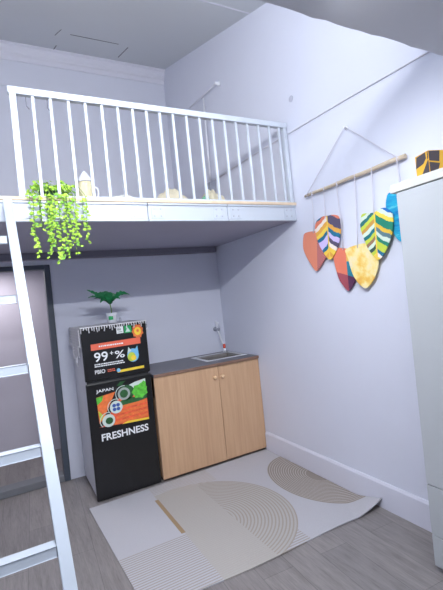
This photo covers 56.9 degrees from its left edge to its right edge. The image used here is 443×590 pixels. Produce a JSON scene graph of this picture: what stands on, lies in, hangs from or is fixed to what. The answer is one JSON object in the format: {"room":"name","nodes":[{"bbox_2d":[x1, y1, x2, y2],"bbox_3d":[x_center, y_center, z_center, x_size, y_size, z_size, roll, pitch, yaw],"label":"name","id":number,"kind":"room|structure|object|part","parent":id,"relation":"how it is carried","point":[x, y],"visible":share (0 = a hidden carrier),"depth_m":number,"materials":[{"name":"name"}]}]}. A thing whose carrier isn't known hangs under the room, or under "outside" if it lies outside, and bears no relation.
{"room":"studio apartment","nodes":[
{"label":"studio apartment","id":0,"kind":"room"},
{"bbox_2d":[78,181,92,196],"bbox_3d":[-0.797,-0.595,2.411,0.094,0.135,0.094,-6,0,-28],"label":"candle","id":1,"kind":"object","parent":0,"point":[85,186],"depth_m":2.37,"materials":[{"name":"beige wax"}]},
{"bbox_2d":[0,59,173,452],"bbox_3d":[-1.594,-0.514,4.329,2.450,4.105,0.100,-6,0,-28],"label":"wall","id":2,"kind":"structure","parent":0,"point":[11,72],"depth_m":4.22,"materials":[{"name":"white paint"}]},
{"bbox_2d":[0,40,164,84],"bbox_3d":[-1.752,-2.472,4.256,2.450,0.165,0.085,-6,0,-28],"label":"trim","id":3,"kind":"structure","parent":2,"relation":"attached to","point":[12,51],"depth_m":4.38,"materials":[{"name":"white paint"}]},
{"bbox_2d":[0,83,165,106],"bbox_3d":[-1.736,-2.133,4.290,2.450,0.015,0.006,-6,0,-28],"label":"trim","id":4,"kind":"structure","parent":2,"relation":"attached to","point":[0,83],"depth_m":4.39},
{"bbox_2d":[0,253,225,479],"bbox_3d":[-1.056,0.586,3.530,2.450,1.800,0.080,-6,0,-28],"label":"wall","id":5,"kind":"structure","parent":0,"point":[178,297],"depth_m":3.70,"materials":[{"name":"white paint"}]},
{"bbox_2d":[0,470,64,499],"bbox_3d":[-1.675,1.525,3.167,0.856,0.055,0.125,-6,0,-28],"label":"trim","id":6,"kind":"structure","parent":5,"relation":"attached to","point":[21,487],"depth_m":3.20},
{"bbox_2d":[0,265,70,481],"bbox_3d":[-1.734,0.672,3.166,0.903,1.764,0.102,-6,0,-28],"label":"door frame","id":7,"kind":"structure","parent":5,"relation":"in","point":[45,268],"depth_m":3.32,"materials":[{"name":"frosted wood"},{"name":"dark painted metal"}]},
{"bbox_2d":[213,321,225,351],"bbox_3d":[-0.018,0.399,3.963,0.044,0.300,0.145,-6,0,-32],"label":"tap","id":8,"kind":"object","parent":5,"relation":"attached to","point":[216,328],"visible":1,"depth_m":3.95,"materials":[{"name":"grey metal"}]},
{"bbox_2d":[0,448,442,589],"bbox_3d":[-0.029,1.428,1.764,2.650,0.100,5.890,-6,0,-28],"label":"floor","id":9,"kind":"structure","parent":0,"point":[380,549],"depth_m":2.14,"materials":[{"name":"grey wood"}]},
{"bbox_2d":[0,199,77,589],"bbox_3d":[-0.867,0.486,1.466,0.470,1.956,1.153,-6,0,-31],"label":"ladder","id":10,"kind":"object","parent":9,"relation":"on","point":[30,557],"visible":1,"depth_m":1.50,"materials":[{"name":"metal"}]},
{"bbox_2d":[71,321,160,501],"bbox_3d":[-0.846,0.846,3.226,0.480,1.235,0.525,-6,0,-28],"label":"refrigerator","id":11,"kind":"object","parent":9,"relation":"on","point":[113,377],"visible":1,"depth_m":3.00,"materials":[{"name":"black metal"}]},
{"bbox_2d":[94,352,107,361],"bbox_3d":[-0.867,0.444,2.944,0.098,0.068,0.001,-6,0,-28],"label":"print","id":12,"kind":"object","parent":11,"relation":"attached to","point":[106,355],"depth_m":2.94},
{"bbox_2d":[69,320,147,366],"bbox_3d":[-0.897,0.373,3.225,0.520,0.296,0.542,-6,0,-28],"label":"lace cloth","id":13,"kind":"object","parent":11,"relation":"on","point":[75,352],"visible":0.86,"depth_m":3.05,"materials":[{"name":"grey fabric"}]},
{"bbox_2d":[87,290,128,322],"bbox_3d":[-0.887,0.085,3.204,0.158,0.275,0.334,-6,0,45],"label":"potted plant","id":14,"kind":"object","parent":13,"relation":"on","point":[109,297],"visible":1,"depth_m":3.19,"materials":[{"name":"green plant"}]},
{"bbox_3d":[-0.861,0.181,3.215,0.084,0.080,0.084,-6,0,-28],"label":"pot","id":15,"kind":"part","parent":14,"relation":"part of","materials":[{"name":"white ceramic"}]},
{"bbox_2d":[95,360,124,367],"bbox_3d":[-0.811,0.498,2.971,0.216,0.022,0.001,-6,0,-28],"label":"print","id":16,"kind":"object","parent":11,"relation":"attached to","point":[101,363],"depth_m":2.97},
{"bbox_3d":[-0.774,0.410,3.008,0.480,0.384,0.020,-6,0,-28],"label":"freezer door","id":17,"kind":"part","parent":11,"relation":"part of","materials":[{"name":"black metal"}]},
{"bbox_2d":[115,350,124,357],"bbox_3d":[-0.748,0.434,3.007,0.072,0.055,0.001,-6,0,-28],"label":"print","id":18,"kind":"object","parent":11,"relation":"attached to","point":[122,350],"depth_m":3.01},
{"bbox_2d":[96,378,148,427],"bbox_3d":[-0.720,0.791,3.001,0.377,0.318,0.002,-6,0,-28],"label":"food picture","id":19,"kind":"object","parent":11,"relation":"attached to","point":[120,402],"depth_m":3.00,"materials":[{"name":"multicoloured paper"}]},
{"bbox_3d":[-0.710,1.029,3.005,0.480,0.833,0.020,-6,0,-28],"label":"fridge door","id":20,"kind":"part","parent":11,"relation":"part of","materials":[{"name":"black metal"}]},
{"bbox_2d":[102,424,148,441],"bbox_3d":[-0.702,1.006,2.998,0.346,0.052,0.001,-6,0,-28],"label":"print","id":21,"kind":"object","parent":11,"relation":"attached to","point":[137,431],"depth_m":2.99},
{"bbox_2d":[151,358,265,479],"bbox_3d":[-0.185,1.000,3.570,0.949,0.797,0.610,-6,0,-28],"label":"base cabinet","id":22,"kind":"object","parent":9,"relation":"on","point":[205,417],"visible":0.94,"depth_m":3.30,"materials":[{"name":"brown wood"}]},
{"bbox_3d":[-0.238,0.994,3.241,0.548,0.774,0.018,-6,0,-28],"label":"door","id":23,"kind":"part","parent":22,"relation":"part of","materials":[{"name":"brown wood"}]},
{"bbox_2d":[149,351,258,377],"bbox_3d":[-0.234,0.592,3.580,0.950,0.023,0.593,-6,0,-28],"label":"countertop","id":24,"kind":"structure","parent":22,"relation":"on","point":[160,369],"depth_m":3.42,"materials":[{"name":"stone"}]},
{"bbox_2d":[191,351,246,361],"bbox_3d":[-0.020,0.620,3.713,0.402,0.134,0.344,-6,0,-28],"label":"sink","id":25,"kind":"object","parent":24,"relation":"in","point":[223,355],"visible":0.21,"depth_m":3.82,"materials":[{"name":"metal"}]},
{"bbox_2d":[197,352,240,359],"bbox_3d":[-0.019,0.621,3.713,0.334,0.133,0.276,-6,0,-28],"label":"basin","id":26,"kind":"object","parent":25,"relation":"in","point":[225,354],"depth_m":3.83,"materials":[{"name":"silver metal"}]},
{"bbox_3d":[0.179,0.952,3.468,0.395,0.774,0.018,-6,0,-28],"label":"door","id":27,"kind":"part","parent":22,"relation":"part of","materials":[{"name":"brown wood"}]},
{"bbox_2d":[89,449,381,589],"bbox_3d":[0.016,1.344,2.646,1.495,0.064,1.243,-6,0,-28],"label":"rug","id":28,"kind":"object","parent":9,"relation":"on","point":[201,530],"visible":1,"depth_m":2.49,"materials":[{"name":"beige fabric"}]},
{"bbox_2d":[390,168,442,568],"bbox_3d":[1.180,0.349,1.592,0.278,1.795,0.847,-6,0,-28],"label":"wardrobe","id":29,"kind":"object","parent":9,"relation":"on","point":[419,198],"visible":1,"depth_m":1.82,"materials":[{"name":"white laminate"}]},
{"bbox_3d":[0.976,0.188,1.716,0.017,1.345,0.396,-6,0,-28],"label":"door","id":30,"kind":"part","parent":29,"relation":"part of","materials":[{"name":"white laminate"}]},
{"bbox_2d":[415,150,442,175],"bbox_3d":[0.946,-0.580,1.814,0.126,0.101,0.089,-6,0,-11],"label":"patterned box","id":31,"kind":"object","parent":29,"relation":"on","point":[430,160],"visible":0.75,"depth_m":1.77,"materials":[{"name":"cardboard"}]},
{"bbox_3d":[1.150,0.964,1.536,0.017,0.228,0.796,-6,0,-28],"label":"drawer","id":32,"kind":"part","parent":29,"relation":"part of","materials":[{"name":"white laminate"}]},
{"bbox_3d":[1.169,1.152,1.536,0.017,0.142,0.796,-6,0,-28],"label":"drawer","id":33,"kind":"part","parent":29,"relation":"part of","materials":[{"name":"white laminate"}]},
{"bbox_2d":[0,0,442,68],"bbox_3d":[-0.370,-1.892,1.778,2.650,1.854,5.890,-6,0,-28],"label":"ceiling","id":34,"kind":"structure","parent":0,"point":[155,33],"depth_m":3.32,"materials":[{"name":"white paint"}]},
{"bbox_2d":[54,29,127,57],"bbox_3d":[-1.331,-2.494,4.109,0.682,0.193,0.642,-6,0,-28],"label":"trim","id":35,"kind":"structure","parent":34,"relation":"attached to","point":[61,29],"depth_m":3.94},
{"bbox_2d":[200,0,248,13],"bbox_3d":[-0.856,-2.104,2.638,2.440,0.004,0.012,-6,0,-28],"label":"trim","id":36,"kind":"structure","parent":34,"relation":"attached to","point":[200,0],"depth_m":3.10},
{"bbox_2d":[164,3,442,500],"bbox_3d":[0.852,-0.788,2.416,0.100,4.135,5.790,-6,0,-28],"label":"wall","id":37,"kind":"structure","parent":0,"point":[337,369],"depth_m":2.75,"materials":[{"name":"white paint"}]},
{"bbox_2d":[0,196,296,262],"bbox_3d":[-1.037,-0.412,3.313,2.437,0.170,2.184,-6,0,-28],"label":"platform","id":38,"kind":"object","parent":37,"relation":"attached to","point":[119,227],"visible":0.84,"depth_m":2.74,"materials":[{"name":"white paint"}]},
{"bbox_3d":[-1.279,-0.405,1.967,0.742,0.109,0.022,-6,0,-28],"label":"fascia panel","id":39,"kind":"part","parent":38,"relation":"part of","materials":[{"name":"white paint"}]},
{"bbox_3d":[-1.004,-0.432,2.111,0.080,0.078,0.003,-6,0,-28],"label":"joint plate","id":40,"kind":"part","parent":38,"relation":"part of","materials":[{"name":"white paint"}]},
{"bbox_3d":[-0.895,-0.443,2.169,0.080,0.078,0.003,-6,0,-28],"label":"joint plate","id":41,"kind":"part","parent":38,"relation":"part of","materials":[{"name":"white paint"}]},
{"bbox_2d":[25,180,90,263],"bbox_3d":[-0.905,-0.403,2.264,0.318,0.498,0.306,-6,0,-28],"label":"trailing plant","id":42,"kind":"object","parent":38,"relation":"on","point":[50,191],"visible":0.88,"depth_m":2.16,"materials":[{"name":"green plant"}]},
{"bbox_3d":[-0.960,-0.551,2.305,0.132,0.080,0.131,-6,0,-28],"label":"pot","id":43,"kind":"part","parent":42,"relation":"part of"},
{"bbox_2d":[78,171,99,196],"bbox_3d":[-0.791,-0.629,2.409,0.112,0.202,0.093,-6,0,10],"label":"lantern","id":44,"kind":"object","parent":38,"relation":"on","point":[84,181],"visible":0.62,"depth_m":2.38,"materials":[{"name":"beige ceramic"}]},
{"bbox_3d":[-0.807,-0.696,2.411,0.086,0.066,0.086,-6,0,-28],"label":"lid","id":45,"kind":"part","parent":44,"relation":"part of","materials":[{"name":"white ceramic"}]},
{"bbox_3d":[-0.694,-0.463,2.280,0.581,0.109,0.022,-6,0,-28],"label":"fascia panel","id":46,"kind":"part","parent":38,"relation":"part of","materials":[{"name":"white paint"}]},
{"bbox_3d":[-0.490,-0.483,2.386,0.080,0.078,0.003,-6,0,-28],"label":"joint plate","id":47,"kind":"part","parent":38,"relation":"part of","materials":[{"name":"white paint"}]},
{"bbox_2d":[7,85,293,201],"bbox_3d":[-0.295,-0.867,2.528,1.784,0.575,0.036,-6,0,-28],"label":"loft railing","id":48,"kind":"object","parent":38,"relation":"on","point":[12,91],"visible":0.94,"depth_m":2.45,"materials":[{"name":"white metal"}]},
{"bbox_3d":[-1.058,-0.772,2.119,0.032,0.539,0.034,-6,0,-28],"label":"post","id":49,"kind":"part","parent":48,"relation":"part of","materials":[{"name":"white paint"}]},
{"bbox_3d":[-0.323,-1.135,2.529,1.784,0.036,0.036,-6,0,-28],"label":"rail","id":50,"kind":"part","parent":48,"relation":"part of","materials":[{"name":"white metal"}]},
{"bbox_3d":[-0.257,-0.589,2.532,1.715,0.012,0.016,-6,0,-28],"label":"rail","id":51,"kind":"part","parent":48,"relation":"part of","materials":[{"name":"white paint"}]},
{"bbox_3d":[0.473,-0.926,2.937,0.028,0.539,0.034,-6,0,-28],"label":"post","id":52,"kind":"part","parent":48,"relation":"part of","materials":[{"name":"white metal"}]},
{"bbox_3d":[-0.380,-0.494,2.445,0.080,0.078,0.003,-6,0,-28],"label":"joint plate","id":53,"kind":"part","parent":38,"relation":"part of","materials":[{"name":"white paint"}]},
{"bbox_2d":[157,188,187,198],"bbox_3d":[-0.350,-0.647,2.775,0.315,0.147,0.297,-6,0,-28],"label":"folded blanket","id":54,"kind":"object","parent":38,"relation":"on","point":[173,193],"visible":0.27,"depth_m":2.70,"materials":[{"name":"beige fabric"}]},
{"bbox_3d":[-0.199,-0.513,2.545,0.536,0.109,0.022,-6,0,-28],"label":"fascia panel","id":55,"kind":"part","parent":38,"relation":"part of","materials":[{"name":"white paint"}]},
{"bbox_2d":[202,189,224,199],"bbox_3d":[-0.062,-0.686,2.952,0.178,0.166,0.254,-6,0,-28],"label":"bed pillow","id":56,"kind":"object","parent":38,"relation":"on","point":[211,194],"visible":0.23,"depth_m":2.89,"materials":[{"name":"beige fabric"}]},
{"bbox_3d":[-0.014,-0.531,2.640,0.080,0.078,0.003,-6,0,-28],"label":"joint plate","id":57,"kind":"part","parent":38,"relation":"part of","materials":[{"name":"white paint"}]},
{"bbox_3d":[0.096,-0.542,2.698,0.080,0.078,0.003,-6,0,-28],"label":"joint plate","id":58,"kind":"part","parent":38,"relation":"part of","materials":[{"name":"white paint"}]},
{"bbox_3d":[0.286,-0.562,2.804,0.557,0.109,0.022,-6,0,-28],"label":"fascia panel","id":59,"kind":"part","parent":38,"relation":"part of","materials":[{"name":"white paint"}]},
{"bbox_3d":[0.479,-0.581,2.904,0.080,0.078,0.003,-6,0,-28],"label":"joint plate","id":60,"kind":"part","parent":38,"relation":"part of","materials":[{"name":"white paint"}]},
{"bbox_2d":[189,81,219,190],"bbox_3d":[-0.137,-1.481,3.966,0.056,0.958,0.622,-6,0,-28],"label":"pole","id":61,"kind":"object","parent":37,"relation":"attached to","point":[211,185],"visible":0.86,"depth_m":3.95,"materials":[{"name":"white metal"}]},
{"bbox_3d":[-0.197,-1.928,3.984,0.010,0.056,0.581,-6,0,-28],"label":"arm","id":62,"kind":"part","parent":61,"relation":"part of"},
{"bbox_2d":[215,51,428,179],"bbox_3d":[0.501,-1.130,2.890,0.009,0.099,2.401,-6,0,-28],"label":"cable","id":63,"kind":"object","parent":37,"relation":"attached to","point":[423,54],"visible":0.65,"depth_m":2.41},
{"bbox_2d":[265,431,431,532],"bbox_3d":[1.327,1.158,1.772,0.014,0.160,4.012,-6,0,-28],"label":"baseboard","id":64,"kind":"structure","parent":37,"relation":"attached to","point":[414,509],"depth_m":2.62,"materials":[{"name":"white wood"}]},
{"bbox_3d":[0.742,-1.003,2.451,0.021,0.024,0.024,-6,0,-28],"label":"wall hook","id":65,"kind":"object","parent":37,"relation":"attached to","visible":0},
{"bbox_2d":[303,127,406,290],"bbox_3d":[0.761,-0.516,2.475,0.037,0.981,0.892,-6,0,-28],"label":"wall hanging","id":66,"kind":"object","parent":65,"relation":"hanging from","point":[359,263],"depth_m":2.42,"materials":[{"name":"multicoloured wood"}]},
{"bbox_3d":[0.616,-0.556,2.747,0.030,0.277,0.038,-6,0,-28],"label":"cord","id":67,"kind":"part","parent":66,"relation":"part of","materials":[{"name":"fabric"}]},
{"bbox_3d":[0.736,-0.493,2.534,0.030,0.428,0.016,-6,0,-28],"label":"cord","id":68,"kind":"part","parent":66,"relation":"part of","materials":[{"name":"fabric"}]},
{"bbox_3d":[0.740,-0.849,2.455,0.021,0.314,0.733,-6,0,-28],"label":"hanging cord","id":69,"kind":"part","parent":66,"relation":"part of","materials":[{"name":"fabric"}]},
{"bbox_3d":[0.801,-0.496,2.413,0.030,0.435,0.037,-6,0,-28],"label":"cord","id":70,"kind":"part","parent":66,"relation":"part of","materials":[{"name":"fabric"}]},
{"bbox_3d":[0.854,-0.586,2.287,0.038,0.267,0.011,-6,0,-17],"label":"cord","id":71,"kind":"part","parent":66,"relation":"part of","materials":[{"name":"fabric"}]}
]}

